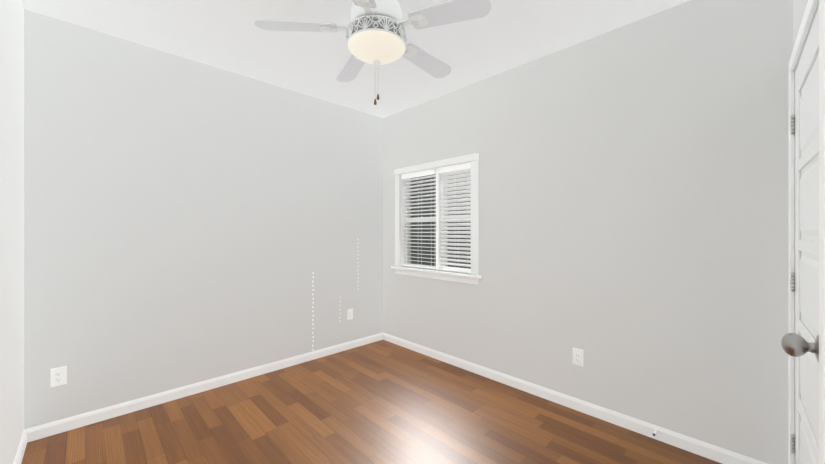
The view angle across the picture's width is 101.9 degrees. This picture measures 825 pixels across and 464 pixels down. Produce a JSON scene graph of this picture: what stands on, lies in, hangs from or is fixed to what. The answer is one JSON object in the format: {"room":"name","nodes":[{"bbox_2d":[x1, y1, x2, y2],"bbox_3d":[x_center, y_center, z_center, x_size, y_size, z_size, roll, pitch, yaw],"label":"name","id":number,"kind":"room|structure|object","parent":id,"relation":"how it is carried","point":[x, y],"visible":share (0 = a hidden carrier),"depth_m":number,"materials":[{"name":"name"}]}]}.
{"room":"empty bedroom","nodes":[
{"label":"empty bedroom","id":0,"kind":"room"},
{"bbox_2d":[0,0,23,463],"bbox_3d":[-1.253,-0.035,0.772,0.150,2.740,3.900,0,0,-44],"label":"wall","id":1,"kind":"structure","parent":0,"point":[11,11],"depth_m":1.74,"materials":[{"name":"white paint"}]},
{"bbox_2d":[13,429,26,463],"bbox_3d":[-1.229,1.294,0.865,0.014,0.083,3.500,0,0,-44],"label":"baseboard","id":2,"kind":"structure","parent":1,"relation":"attached to","point":[21,449],"depth_m":1.96,"materials":[{"name":"white wood"}]},
{"bbox_2d":[24,9,382,428],"bbox_3d":[-1.445,-0.035,3.202,3.364,2.740,0.150,0,0,-44],"label":"wall","id":3,"kind":"structure","parent":0,"point":[180,213],"depth_m":2.66,"materials":[{"name":"grey paint"}]},
{"bbox_2d":[50,366,66,387],"bbox_3d":[-2.343,0.963,2.216,0.076,0.122,0.009,0,0,-44],"label":"outlet","id":4,"kind":"object","parent":3,"relation":"attached to","point":[58,376],"visible":1,"depth_m":2.21,"materials":[{"name":"white plastic"}]},
{"bbox_2d":[25,332,382,442],"bbox_3d":[-1.406,1.294,3.126,2.914,0.083,0.014,0,0,-44],"label":"baseboard","id":5,"kind":"structure","parent":3,"relation":"attached to","point":[63,425],"depth_m":2.66,"materials":[{"name":"white wood"}]},
{"bbox_2d":[312,243,358,350],"bbox_3d":[-0.836,0.666,3.689,0.585,1.162,0.001,0,0,-44],"label":"wall","id":6,"kind":"structure","parent":3,"relation":"attached to","point":[358,243],"depth_m":3.50,"materials":[{"name":"white"}]},
{"bbox_2d":[347,308,352,319],"bbox_3d":[-0.709,0.945,3.807,0.076,0.122,0.009,0,0,-44],"label":"outlet","id":7,"kind":"object","parent":3,"relation":"attached to","point":[349,311],"visible":1,"depth_m":3.80,"materials":[{"name":"white plastic"}]},
{"bbox_2d":[22,0,689,117],"bbox_3d":[-0.207,-1.465,1.895,3.514,0.120,4.050,0,0,-44],"label":"ceiling","id":8,"kind":"structure","parent":0,"point":[222,34],"depth_m":2.41,"materials":[{"name":"white paint"}]},
{"bbox_2d":[254,0,490,104],"bbox_3d":[-0.169,-1.054,1.898,1.171,0.703,1.212,0,0,-44],"label":"ceiling fan","id":9,"kind":"object","parent":8,"relation":"hanging from","point":[375,34],"depth_m":1.76,"materials":[{"name":"white metal"}]},
{"bbox_2d":[21,340,721,463],"bbox_3d":[-0.207,1.395,1.895,3.514,0.120,4.050,0,0,-44],"label":"floor","id":10,"kind":"structure","parent":0,"point":[382,401],"depth_m":2.31,"materials":[{"name":"brown wood"}]},
{"bbox_2d":[383,0,792,463],"bbox_3d":[0.950,-0.035,2.916,0.170,2.740,3.900,0,0,-44],"label":"wall","id":11,"kind":"structure","parent":0,"point":[634,176],"depth_m":2.24,"materials":[{"name":"grey paint"}]},
{"bbox_2d":[401,162,469,265],"bbox_3d":[0.261,-0.128,3.599,0.135,1.075,1.009,0,0,-44],"label":"window frame","id":12,"kind":"structure","parent":11,"relation":"in","point":[403,252],"depth_m":3.93,"materials":[{"name":"white wood"}]},
{"bbox_2d":[401,169,435,269],"bbox_3d":[0.075,-0.128,3.745,0.077,1.067,0.534,0,0,-44],"label":"window blind","id":13,"kind":"object","parent":12,"relation":"attached to","point":[420,174],"visible":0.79,"depth_m":3.74,"materials":[{"name":"white plastic"}]},
{"bbox_2d":[438,162,470,272],"bbox_3d":[0.439,-0.128,3.370,0.077,1.067,0.424,0,0,-44],"label":"window blind","id":14,"kind":"object","parent":12,"relation":"attached to","point":[465,168],"visible":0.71,"depth_m":3.38,"materials":[{"name":"white plastic"}]},
{"bbox_2d":[394,153,478,274],"bbox_3d":[0.201,-0.160,3.542,0.030,1.141,1.177,0,0,-44],"label":"trim","id":15,"kind":"structure","parent":11,"relation":"attached to","point":[473,158],"depth_m":3.17,"materials":[{"name":"white wood"}]},
{"bbox_2d":[391,266,481,278],"bbox_3d":[0.235,0.424,3.575,0.175,0.028,1.249,0,0,-44],"label":"window sill","id":16,"kind":"structure","parent":11,"relation":"attached to","point":[468,275],"depth_m":3.44,"materials":[{"name":"white wood"}]},
{"bbox_2d":[395,269,478,284],"bbox_3d":[0.206,0.469,3.546,0.018,0.062,1.169,0,0,-44],"label":"trim","id":17,"kind":"structure","parent":11,"relation":"attached to","point":[397,271],"depth_m":3.46,"materials":[{"name":"white wood"}]},
{"bbox_2d":[406,168,470,269],"bbox_3d":[0.263,-0.128,3.602,0.118,1.075,1.009,0,0,-44],"label":"window","id":18,"kind":"structure","parent":11,"relation":"in","point":[438,245],"depth_m":3.70,"materials":[{"name":"white plastic"}]},
{"bbox_2d":[383,333,766,463],"bbox_3d":[0.800,1.294,2.938,0.014,0.083,3.360,0,0,-44],"label":"baseboard","id":19,"kind":"structure","parent":11,"relation":"attached to","point":[715,453],"depth_m":2.39,"materials":[{"name":"white wood"}]},
{"bbox_2d":[573,348,582,366],"bbox_3d":[1.233,0.939,2.497,0.009,0.122,0.076,0,0,-44],"label":"outlet","id":20,"kind":"object","parent":11,"relation":"attached to","point":[577,353],"visible":1,"depth_m":2.49,"materials":[{"name":"white plastic"}]},
{"bbox_2d":[793,0,807,47],"bbox_3d":[0.895,-0.035,0.525,0.140,2.740,3.350,0,0,44],"label":"wall","id":21,"kind":"structure","parent":0,"point":[799,6],"depth_m":1.60,"materials":[{"name":"grey paint"}]},
{"bbox_2d":[781,8,818,463],"bbox_3d":[1.612,0.267,1.390,0.812,2.124,0.131,0,0,-44],"label":"door","id":22,"kind":"structure","parent":21,"relation":"in","point":[803,344],"depth_m":1.38,"materials":[{"name":"white wood"}]},
{"bbox_2d":[795,4,818,71],"bbox_3d":[1.675,0.261,1.327,0.140,2.148,0.848,0,0,44],"label":"door frame","id":23,"kind":"structure","parent":21,"relation":"in","point":[818,4],"depth_m":1.37,"materials":[{"name":"white wood"}]},
{"bbox_2d":[789,0,824,463],"bbox_3d":[1.619,0.233,1.382,0.968,2.204,0.044,0,0,-44],"label":"door frame","id":24,"kind":"structure","parent":21,"relation":"attached to","point":[811,6],"depth_m":1.08,"materials":[{"name":"white wood"}]},
{"bbox_2d":[791,115,794,453],"bbox_3d":[1.916,0.265,1.664,0.013,1.697,0.043,0,0,-44],"label":"door hinges","id":25,"kind":"object","parent":24,"relation":"attached to","point":[793,116],"depth_m":1.67,"materials":[{"name":"silver metal"}]}
]}

